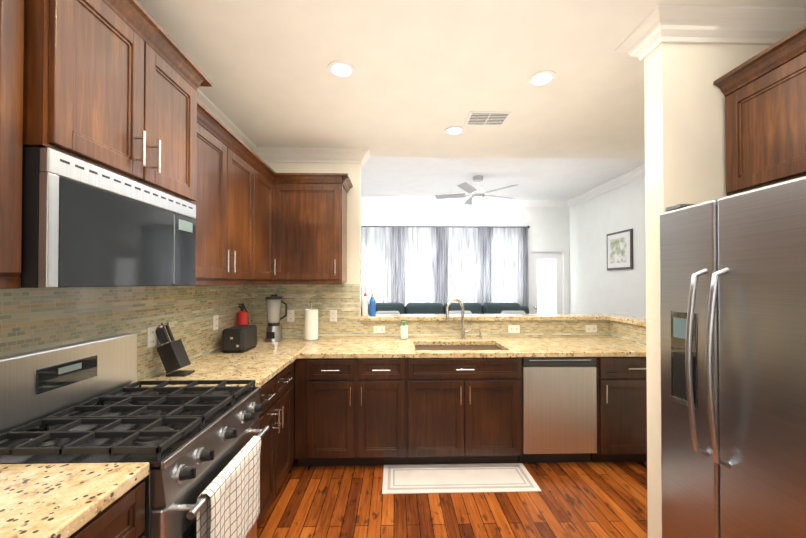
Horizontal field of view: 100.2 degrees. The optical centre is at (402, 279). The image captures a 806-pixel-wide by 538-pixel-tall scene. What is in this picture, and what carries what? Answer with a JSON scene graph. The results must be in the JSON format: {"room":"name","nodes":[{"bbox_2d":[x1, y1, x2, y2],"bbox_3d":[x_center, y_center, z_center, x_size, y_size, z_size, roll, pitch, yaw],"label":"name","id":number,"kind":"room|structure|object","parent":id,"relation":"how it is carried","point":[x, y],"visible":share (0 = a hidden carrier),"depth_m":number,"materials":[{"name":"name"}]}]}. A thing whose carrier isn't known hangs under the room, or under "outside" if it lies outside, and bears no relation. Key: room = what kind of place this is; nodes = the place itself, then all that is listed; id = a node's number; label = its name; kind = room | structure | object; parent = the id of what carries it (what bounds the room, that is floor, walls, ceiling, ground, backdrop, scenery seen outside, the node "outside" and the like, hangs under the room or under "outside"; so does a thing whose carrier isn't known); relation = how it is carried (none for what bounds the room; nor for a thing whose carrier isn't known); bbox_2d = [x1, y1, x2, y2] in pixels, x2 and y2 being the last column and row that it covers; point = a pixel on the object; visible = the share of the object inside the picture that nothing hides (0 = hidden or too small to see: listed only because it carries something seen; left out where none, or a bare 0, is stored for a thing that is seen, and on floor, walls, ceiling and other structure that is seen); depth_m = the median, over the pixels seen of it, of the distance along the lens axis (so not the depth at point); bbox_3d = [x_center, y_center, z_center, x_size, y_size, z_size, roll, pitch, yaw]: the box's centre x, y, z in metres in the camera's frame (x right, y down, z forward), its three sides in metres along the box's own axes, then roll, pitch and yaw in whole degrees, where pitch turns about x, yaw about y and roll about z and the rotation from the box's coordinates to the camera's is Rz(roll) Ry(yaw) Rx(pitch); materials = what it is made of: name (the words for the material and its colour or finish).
{"room":"kitchen","nodes":[
{"label":"kitchen","id":0,"kind":"room"},
{"bbox_2d":[265,162,360,315],"bbox_3d":[-2.022,0.004,3.386,3.180,3.000,0.120,0,-1,-1],"label":"wall","id":1,"kind":"structure","parent":0,"point":[353,170],"depth_m":3.37,"materials":[{"name":"paint"}]},
{"bbox_2d":[276,173,347,283],"bbox_3d":[-0.870,-0.460,3.162,0.630,0.954,0.387,0,-1,-1],"label":"upper cabinet","id":2,"kind":"object","parent":1,"relation":"attached to","point":[313,206],"depth_m":3.03,"materials":[{"name":"brown wood"}]},
{"bbox_2d":[257,147,369,163],"bbox_3d":[-0.859,-1.219,3.320,1.050,0.115,0.095,0,-1,-1],"label":"crown molding","id":3,"kind":"structure","parent":1,"relation":"attached to","point":[267,154],"depth_m":3.32,"materials":[{"name":"paint"}]},
{"bbox_2d":[251,284,609,337],"bbox_3d":[0.306,0.316,3.378,3.606,0.534,0.009,0,-1,-1],"label":"backsplash","id":4,"kind":"structure","parent":1,"relation":"attached to","point":[343,300],"depth_m":3.35,"materials":[{"name":"tile"}]},
{"bbox_2d":[287,310,293,321],"bbox_3d":[-1.110,0.364,3.332,0.072,0.115,0.008,0,-1,-1],"label":"electrical outlet","id":5,"kind":"object","parent":4,"relation":"attached to","point":[290,315],"visible":1,"depth_m":3.33,"materials":[{"name":"white plastic"}]},
{"bbox_2d":[330,310,336,321],"bbox_3d":[-0.690,0.364,3.342,0.072,0.115,0.008,0,-1,-1],"label":"electrical outlet","id":6,"kind":"object","parent":4,"relation":"attached to","point":[333,315],"visible":1,"depth_m":3.34,"materials":[{"name":"white plastic"}]},
{"bbox_2d":[373,326,384,332],"bbox_3d":[-0.235,0.501,3.353,0.116,0.075,0.008,0,-1,-1],"label":"outlet","id":7,"kind":"object","parent":4,"relation":"attached to","point":[378,329],"visible":1,"depth_m":3.35,"materials":[{"name":"white plastic"}]},
{"bbox_2d":[508,325,519,332],"bbox_3d":[1.116,0.502,3.387,0.116,0.075,0.008,0,-1,-1],"label":"outlet","id":8,"kind":"object","parent":4,"relation":"attached to","point":[513,328],"visible":1,"depth_m":3.38,"materials":[{"name":"white plastic"}]},
{"bbox_2d":[585,325,596,331],"bbox_3d":[1.904,0.502,3.407,0.116,0.075,0.008,0,-1,-1],"label":"outlet","id":9,"kind":"object","parent":4,"relation":"attached to","point":[590,328],"visible":1,"depth_m":3.40,"materials":[{"name":"white plastic"}]},
{"bbox_2d":[362,294,367,315],"bbox_3d":[-0.388,0.262,3.455,0.060,0.225,0.060,0,-1,-1],"label":"bottle","id":10,"kind":"object","parent":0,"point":[365,306],"visible":1,"depth_m":3.43,"materials":[{"name":"plastic"}]},
{"bbox_2d":[369,292,375,315],"bbox_3d":[-0.313,0.254,3.441,0.064,0.240,0.077,0,-1,-1],"label":"spray bottle","id":11,"kind":"object","parent":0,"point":[372,306],"visible":1,"depth_m":3.42,"materials":[{"name":"plastic"}]},
{"bbox_2d":[257,461,647,537],"bbox_3d":[-0.161,1.544,2.363,7.250,0.100,8.450,0,-1,-1],"label":"floor","id":12,"kind":"structure","parent":0,"point":[591,499],"depth_m":2.20,"materials":[{"name":"brown wood"}]},
{"bbox_2d":[64,470,149,537],"bbox_3d":[-1.103,1.038,0.696,0.659,0.880,0.656,0,-1,-1],"label":"base cabinet","id":13,"kind":"object","parent":12,"relation":"on","point":[123,517],"depth_m":0.94,"materials":[{"name":"brown wood"}]},
{"bbox_2d":[0,462,149,537],"bbox_3d":[-1.082,0.570,-0.073,0.666,0.040,2.207,0,-1,-1],"label":"countertop","id":14,"kind":"structure","parent":13,"relation":"on","point":[49,500],"depth_m":0.88,"materials":[{"name":"beige stone"}]},
{"bbox_2d":[0,333,269,537],"bbox_3d":[-1.067,0.882,1.411,0.766,1.205,0.760,0,-1,-1],"label":"gas range","id":15,"kind":"object","parent":12,"relation":"on","point":[88,401],"visible":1,"depth_m":1.28,"materials":[{"name":"metal"}]},
{"bbox_2d":[196,436,260,537],"bbox_3d":[-0.694,0.951,1.390,0.059,0.408,0.440,0,-1,-1],"label":"hanging towel","id":16,"kind":"object","parent":15,"relation":"hanging from","point":[230,508],"visible":1,"depth_m":1.35,"materials":[{"name":"white fabric"}]},
{"bbox_2d":[256,358,295,527],"bbox_3d":[-1.140,1.052,2.145,0.659,0.880,0.706,0,-1,-1],"label":"base cabinet","id":17,"kind":"object","parent":12,"relation":"on","point":[278,395],"depth_m":2.16,"materials":[{"name":"brown wood"}]},
{"bbox_2d":[137,338,311,386],"bbox_3d":[-1.149,0.596,2.567,0.666,0.040,1.543,0,-1,-1],"label":"countertop","id":18,"kind":"structure","parent":17,"relation":"on","point":[259,363],"depth_m":2.26,"materials":[{"name":"beige stone"}]},
{"bbox_2d":[156,323,194,376],"bbox_3d":[-1.377,0.416,2.018,0.200,0.307,0.100,0,-1,-1],"label":"knife block","id":19,"kind":"object","parent":18,"relation":"on","point":[173,355],"visible":1,"depth_m":1.99,"materials":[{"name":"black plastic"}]},
{"bbox_2d":[222,325,256,352],"bbox_3d":[-1.325,0.481,2.741,0.170,0.192,0.295,0,-1,-1],"label":"toaster","id":20,"kind":"object","parent":18,"relation":"on","point":[239,339],"visible":1,"depth_m":2.62,"materials":[{"name":"black plastic"}]},
{"bbox_2d":[236,303,248,325],"bbox_3d":[-1.421,0.397,2.986,0.090,0.365,0.117,0,-1,-1],"label":"fire extinguisher","id":21,"kind":"object","parent":18,"relation":"on","point":[242,317],"visible":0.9,"depth_m":2.95,"materials":[{"name":"red paint"}]},
{"bbox_2d":[264,294,286,341],"bbox_3d":[-1.208,0.364,3.202,0.208,0.435,0.173,0,-1,-1],"label":"blender","id":22,"kind":"object","parent":18,"relation":"on","point":[273,332],"visible":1,"depth_m":3.16,"materials":[{"name":"metal"}]},
{"bbox_2d":[296,358,303,465],"bbox_3d":[-1.181,1.060,2.964,0.619,0.880,0.735,0,-1,-1],"label":"base cabinet","id":23,"kind":"object","parent":12,"relation":"on","point":[299,361],"depth_m":2.63,"materials":[{"name":"brown wood"}]},
{"bbox_2d":[304,358,415,465],"bbox_3d":[-0.338,1.060,2.986,0.853,0.880,0.735,0,-1,-1],"label":"base cabinet","id":24,"kind":"object","parent":12,"relation":"on","point":[375,401],"depth_m":2.63,"materials":[{"name":"brown wood"}]},
{"bbox_2d":[296,338,645,357],"bbox_3d":[0.643,0.601,3.013,2.943,0.040,0.741,0,-1,-1],"label":"countertop","id":25,"kind":"structure","parent":24,"relation":"on","point":[325,347],"depth_m":2.81,"materials":[{"name":"beige stone"}]},
{"bbox_2d":[303,302,319,341],"bbox_3d":[-0.867,0.398,3.191,0.150,0.366,0.150,0,-1,-1],"label":"paper towel holder","id":26,"kind":"object","parent":25,"relation":"on","point":[311,324],"visible":1,"depth_m":3.14,"materials":[{"name":"white paper"}]},
{"bbox_2d":[401,321,407,339],"bbox_3d":[0.012,0.494,3.253,0.070,0.175,0.040,0,-1,-1],"label":"dish soap bottle","id":27,"kind":"object","parent":25,"relation":"on","point":[404,331],"visible":0.98,"depth_m":3.23,"materials":[{"name":"white plastic"}]},
{"bbox_2d":[416,342,503,349],"bbox_3d":[0.485,0.714,2.953,0.778,0.213,0.428,0,-1,-1],"label":"sink","id":28,"kind":"object","parent":25,"relation":"in","point":[419,345],"depth_m":3.11,"materials":[{"name":"metal"}]},
{"bbox_2d":[444,298,483,337],"bbox_3d":[0.583,0.383,3.232,0.363,0.397,0.107,0,-1,-1],"label":"faucet","id":29,"kind":"object","parent":25,"relation":"on","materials":[{"name":"silver metal"}]},
{"bbox_2d":[361,303,528,314],"bbox_3d":[0.707,0.966,5.622,3.050,1.120,0.950,0,-1,-1],"label":"sofa","id":30,"kind":"object","parent":12,"relation":"on","point":[454,308],"visible":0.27,"depth_m":5.69,"materials":[{"name":"fabric"}]},
{"bbox_2d":[382,463,540,493],"bbox_3d":[0.410,1.491,2.535,1.120,0.009,0.365,0,-1,-1],"label":"kitchen rug","id":31,"kind":"object","parent":12,"relation":"on","point":[454,478],"visible":1,"depth_m":2.51,"materials":[{"name":"white fabric"}]},
{"bbox_2d":[416,354,523,463],"bbox_3d":[0.442,1.061,3.006,0.988,0.880,0.735,0,-1,-1],"label":"base cabinet","id":32,"kind":"object","parent":12,"relation":"on","point":[469,410],"depth_m":2.65,"materials":[{"name":"brown wood"}]},
{"bbox_2d":[518,357,596,462],"bbox_3d":[1.242,1.063,2.815,0.593,0.872,0.306,0,-1,-1],"label":"dishwasher","id":33,"kind":"object","parent":12,"relation":"on","point":[559,409],"visible":0.92,"depth_m":2.67,"materials":[{"name":"metal"}]},
{"bbox_2d":[591,354,646,461],"bbox_3d":[1.826,1.061,3.041,0.575,0.880,0.735,0,-1,-1],"label":"base cabinet","id":34,"kind":"object","parent":12,"relation":"on","point":[621,378],"depth_m":2.68,"materials":[{"name":"brown wood"}]},
{"bbox_2d":[660,176,805,537],"bbox_3d":[1.642,0.565,1.203,0.926,1.835,0.910,0,-1,-1],"label":"refrigerator","id":35,"kind":"object","parent":12,"relation":"on","point":[733,349],"visible":1,"depth_m":1.28,"materials":[{"name":"metal"}]},
{"bbox_2d":[361,207,569,313],"bbox_3d":[-0.262,0.034,6.377,6.850,3.000,0.150,0,-1,-1],"label":"wall","id":36,"kind":"structure","parent":0,"point":[549,228],"depth_m":6.36,"materials":[{"name":"paint"}]},
{"bbox_2d":[361,226,529,228],"bbox_3d":[0.691,-0.968,6.272,3.340,0.050,0.124,0,-1,-1],"label":"curtain rod","id":37,"kind":"object","parent":36,"relation":"attached to","point":[450,226],"visible":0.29,"depth_m":6.23,"materials":[{"name":"metal"}]},
{"bbox_2d":[361,227,397,305],"bbox_3d":[-0.499,0.262,6.165,0.805,2.440,0.077,0,-1,-1],"label":"panel","id":38,"kind":"object","parent":37,"relation":"hanging from","point":[379,262],"visible":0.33,"depth_m":6.18,"materials":[{"name":"white fabric"}]},
{"bbox_2d":[398,227,441,305],"bbox_3d":[0.305,0.262,6.185,0.805,2.440,0.077,0,-1,-1],"label":"panel","id":39,"kind":"object","parent":37,"relation":"hanging from","point":[419,264],"visible":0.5,"depth_m":6.20,"materials":[{"name":"white fabric"}]},
{"bbox_2d":[442,227,484,305],"bbox_3d":[1.110,0.262,6.206,0.805,2.440,0.077,0,-1,-1],"label":"panel","id":40,"kind":"object","parent":37,"relation":"hanging from","point":[463,264],"visible":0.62,"depth_m":6.22,"materials":[{"name":"white fabric"}]},
{"bbox_2d":[485,227,527,306],"bbox_3d":[1.915,0.262,6.226,0.805,2.440,0.077,0,-1,-1],"label":"panel","id":41,"kind":"object","parent":37,"relation":"hanging from","point":[506,264],"visible":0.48,"depth_m":6.24,"materials":[{"name":"white fabric"}]},
{"bbox_2d":[361,199,570,207],"bbox_3d":[-0.259,-1.410,6.269,6.850,0.115,0.095,0,-1,-1],"label":"crown molding","id":42,"kind":"structure","parent":36,"relation":"attached to","point":[364,202],"depth_m":6.30,"materials":[{"name":"white paint"}]},
{"bbox_2d":[528,248,567,313],"bbox_3d":[2.739,0.474,6.376,0.750,2.120,0.155,0,-1,-1],"label":"door frame","id":43,"kind":"structure","parent":36,"relation":"attached to","point":[559,256],"depth_m":6.40,"materials":[{"name":"white paint"}]},
{"bbox_2d":[137,0,805,200],"bbox_3d":[-0.161,-1.446,2.392,7.250,0.320,8.450,0,-1,-1],"label":"ceiling","id":44,"kind":"structure","parent":0,"point":[424,77],"depth_m":2.22,"materials":[{"name":"paint"}]},
{"bbox_2d":[327,60,354,78],"bbox_3d":[-0.377,-1.285,2.070,0.170,0.007,0.170,0,-1,-1],"label":"recessed light","id":45,"kind":"object","parent":44,"relation":"in","point":[341,69],"visible":1,"depth_m":2.06,"materials":[{"name":"white paint"}]},
{"bbox_2d":[444,126,463,134],"bbox_3d":[0.442,-1.276,2.901,0.170,0.007,0.170,0,-1,-1],"label":"recessed light","id":46,"kind":"object","parent":44,"relation":"in","point":[454,130],"visible":1,"depth_m":2.89,"materials":[{"name":"white paint"}]},
{"bbox_2d":[435,176,516,204],"bbox_3d":[1.085,-1.281,4.935,1.216,0.398,1.170,0,-1,-1],"label":"ceiling fan","id":47,"kind":"object","parent":44,"relation":"hanging from","point":[477,195],"visible":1,"depth_m":4.84,"materials":[{"name":"grey metal"}]},
{"bbox_2d":[464,111,511,125],"bbox_3d":[0.672,-1.276,2.687,0.330,0.012,0.220,0,-1,-1],"label":"ceiling vent","id":48,"kind":"object","parent":44,"relation":"in","point":[487,118],"visible":1,"depth_m":2.67,"materials":[{"name":"white metal"}]},
{"bbox_2d":[528,70,555,86],"bbox_3d":[0.891,-1.284,2.162,0.170,0.007,0.170,0,-1,-1],"label":"recessed light","id":49,"kind":"object","parent":44,"relation":"in","point":[542,78],"visible":1,"depth_m":2.15,"materials":[{"name":"white paint"}]},
{"bbox_2d":[570,176,645,317],"bbox_3d":[3.296,0.012,4.131,0.150,3.000,4.820,0,-1,-1],"label":"wall","id":50,"kind":"structure","parent":0,"point":[596,286],"depth_m":5.29,"materials":[{"name":"paint"}]},
{"bbox_2d":[567,164,644,206],"bbox_3d":[3.175,-1.432,4.072,0.095,0.115,4.440,0,-1,-1],"label":"crown molding","id":51,"kind":"structure","parent":50,"relation":"attached to","point":[627,177],"depth_m":5.12,"materials":[{"name":"white paint"}]},
{"bbox_2d":[607,229,632,269],"bbox_3d":[3.184,-0.420,4.968,0.029,0.560,0.550,0,-1,-1],"label":"framed picture","id":52,"kind":"object","parent":50,"relation":"attached to","point":[619,250],"visible":0.98,"depth_m":4.92,"materials":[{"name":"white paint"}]},
{"bbox_2d":[644,43,770,537],"bbox_3d":[2.286,0.098,1.754,1.990,2.780,0.120,0,-1,-1],"label":"wall","id":53,"kind":"structure","parent":0,"point":[685,146],"depth_m":1.69,"materials":[{"name":"paint"}]},
{"bbox_2d":[615,32,655,60],"bbox_3d":[1.491,-1.233,1.855,0.595,0.115,0.095,0,-1,-1],"label":"crown molding","id":54,"kind":"structure","parent":53,"relation":"attached to","point":[629,45],"depth_m":1.80,"materials":[{"name":"paint"}]},
{"bbox_2d":[637,4,805,47],"bbox_3d":[1.610,-1.235,1.642,0.820,0.115,0.095,0,-1,-1],"label":"crown molding","id":55,"kind":"structure","parent":53,"relation":"attached to","point":[655,28],"depth_m":1.64,"materials":[{"name":"paint"}]},
{"bbox_3d":[0.918,0.953,2.641,2.660,1.088,1.740,0,-1,-1],"label":"wall","id":56,"kind":"structure","parent":0,"visible":0},
{"bbox_2d":[610,320,645,345],"bbox_3d":[2.125,0.492,2.612,0.009,0.167,1.611,0,-1,-1],"label":"backsplash","id":57,"kind":"structure","parent":56,"relation":"attached to","point":[633,333],"depth_m":3.15,"materials":[{"name":"tile"}]},
{"bbox_3d":[-1.516,0.089,0.787,0.150,2.780,5.340,0,-1,-1],"label":"wall","id":58,"kind":"structure","parent":0,"visible":0},
{"bbox_2d":[0,0,31,283],"bbox_3d":[-1.262,-0.483,0.426,0.332,0.945,1.139,0,-1,-1],"label":"upper cabinet","id":59,"kind":"object","parent":58,"relation":"attached to","point":[15,15],"depth_m":0.96,"materials":[{"name":"brown wood"}]},
{"bbox_2d":[28,0,203,207],"bbox_3d":[-1.256,-0.730,1.379,0.392,0.670,0.759,0,-1,-1],"label":"upper cabinet","id":60,"kind":"object","parent":58,"relation":"attached to","point":[112,86],"depth_m":1.25,"materials":[{"name":"brown wood"}]},
{"bbox_2d":[20,147,195,287],"bbox_3d":[-1.259,-0.180,1.374,0.384,0.420,0.751,0,-1,-1],"label":"microwave","id":61,"kind":"object","parent":60,"relation":"attached to","point":[85,224],"visible":1,"depth_m":1.17,"materials":[{"name":"black glass"}]},
{"bbox_2d":[0,285,251,381],"bbox_3d":[-1.443,0.294,1.077,0.009,0.534,4.520,0,-1,-1],"label":"backsplash","id":62,"kind":"structure","parent":58,"relation":"attached to","point":[32,319],"depth_m":1.76,"materials":[{"name":"tile"}]},
{"bbox_2d":[147,326,156,347],"bbox_3d":[-1.457,0.335,1.957,0.008,0.115,0.072,0,-1,-1],"label":"electrical outlet","id":63,"kind":"object","parent":62,"relation":"attached to","point":[151,337],"visible":1,"depth_m":1.95,"materials":[{"name":"white plastic"}]},
{"bbox_2d":[213,315,218,329],"bbox_3d":[-1.474,0.342,2.656,0.008,0.115,0.072,0,-1,-1],"label":"electrical outlet","id":64,"kind":"object","parent":62,"relation":"attached to","point":[215,322],"visible":1,"depth_m":2.65,"materials":[{"name":"white plastic"}]},
{"bbox_2d":[195,108,251,283],"bbox_3d":[-1.307,-0.470,2.210,0.332,0.954,0.907,0,-1,-1],"label":"upper cabinet","id":65,"kind":"object","parent":58,"relation":"attached to","point":[223,243],"depth_m":2.14,"materials":[{"name":"brown wood"}]},
{"bbox_2d":[197,89,256,154],"bbox_3d":[-1.392,-1.244,0.743,0.095,0.115,5.220,0,-1,-1],"label":"crown molding","id":66,"kind":"structure","parent":58,"relation":"attached to","point":[201,97],"depth_m":2.67,"materials":[{"name":"paint"}]},
{"bbox_2d":[252,152,279,283],"bbox_3d":[-1.296,-0.464,2.785,0.384,0.954,0.490,0,-1,-1],"label":"upper cabinet","id":67,"kind":"object","parent":58,"relation":"attached to","point":[265,181],"depth_m":2.84,"materials":[{"name":"brown wood"}]},
{"bbox_2d":[716,24,805,195],"bbox_3d":[1.864,-0.705,1.191,0.516,0.576,0.992,0,-1,-1],"label":"upper cabinet","id":68,"kind":"object","parent":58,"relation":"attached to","point":[765,97],"depth_m":1.48,"materials":[{"name":"brown wood"}]},
{"label":"outside","id":69,"kind":"structure","parent":0,"visible":0},
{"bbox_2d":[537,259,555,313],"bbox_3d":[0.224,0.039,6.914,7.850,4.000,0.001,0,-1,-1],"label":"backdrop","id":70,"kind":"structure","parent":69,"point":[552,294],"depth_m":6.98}
]}

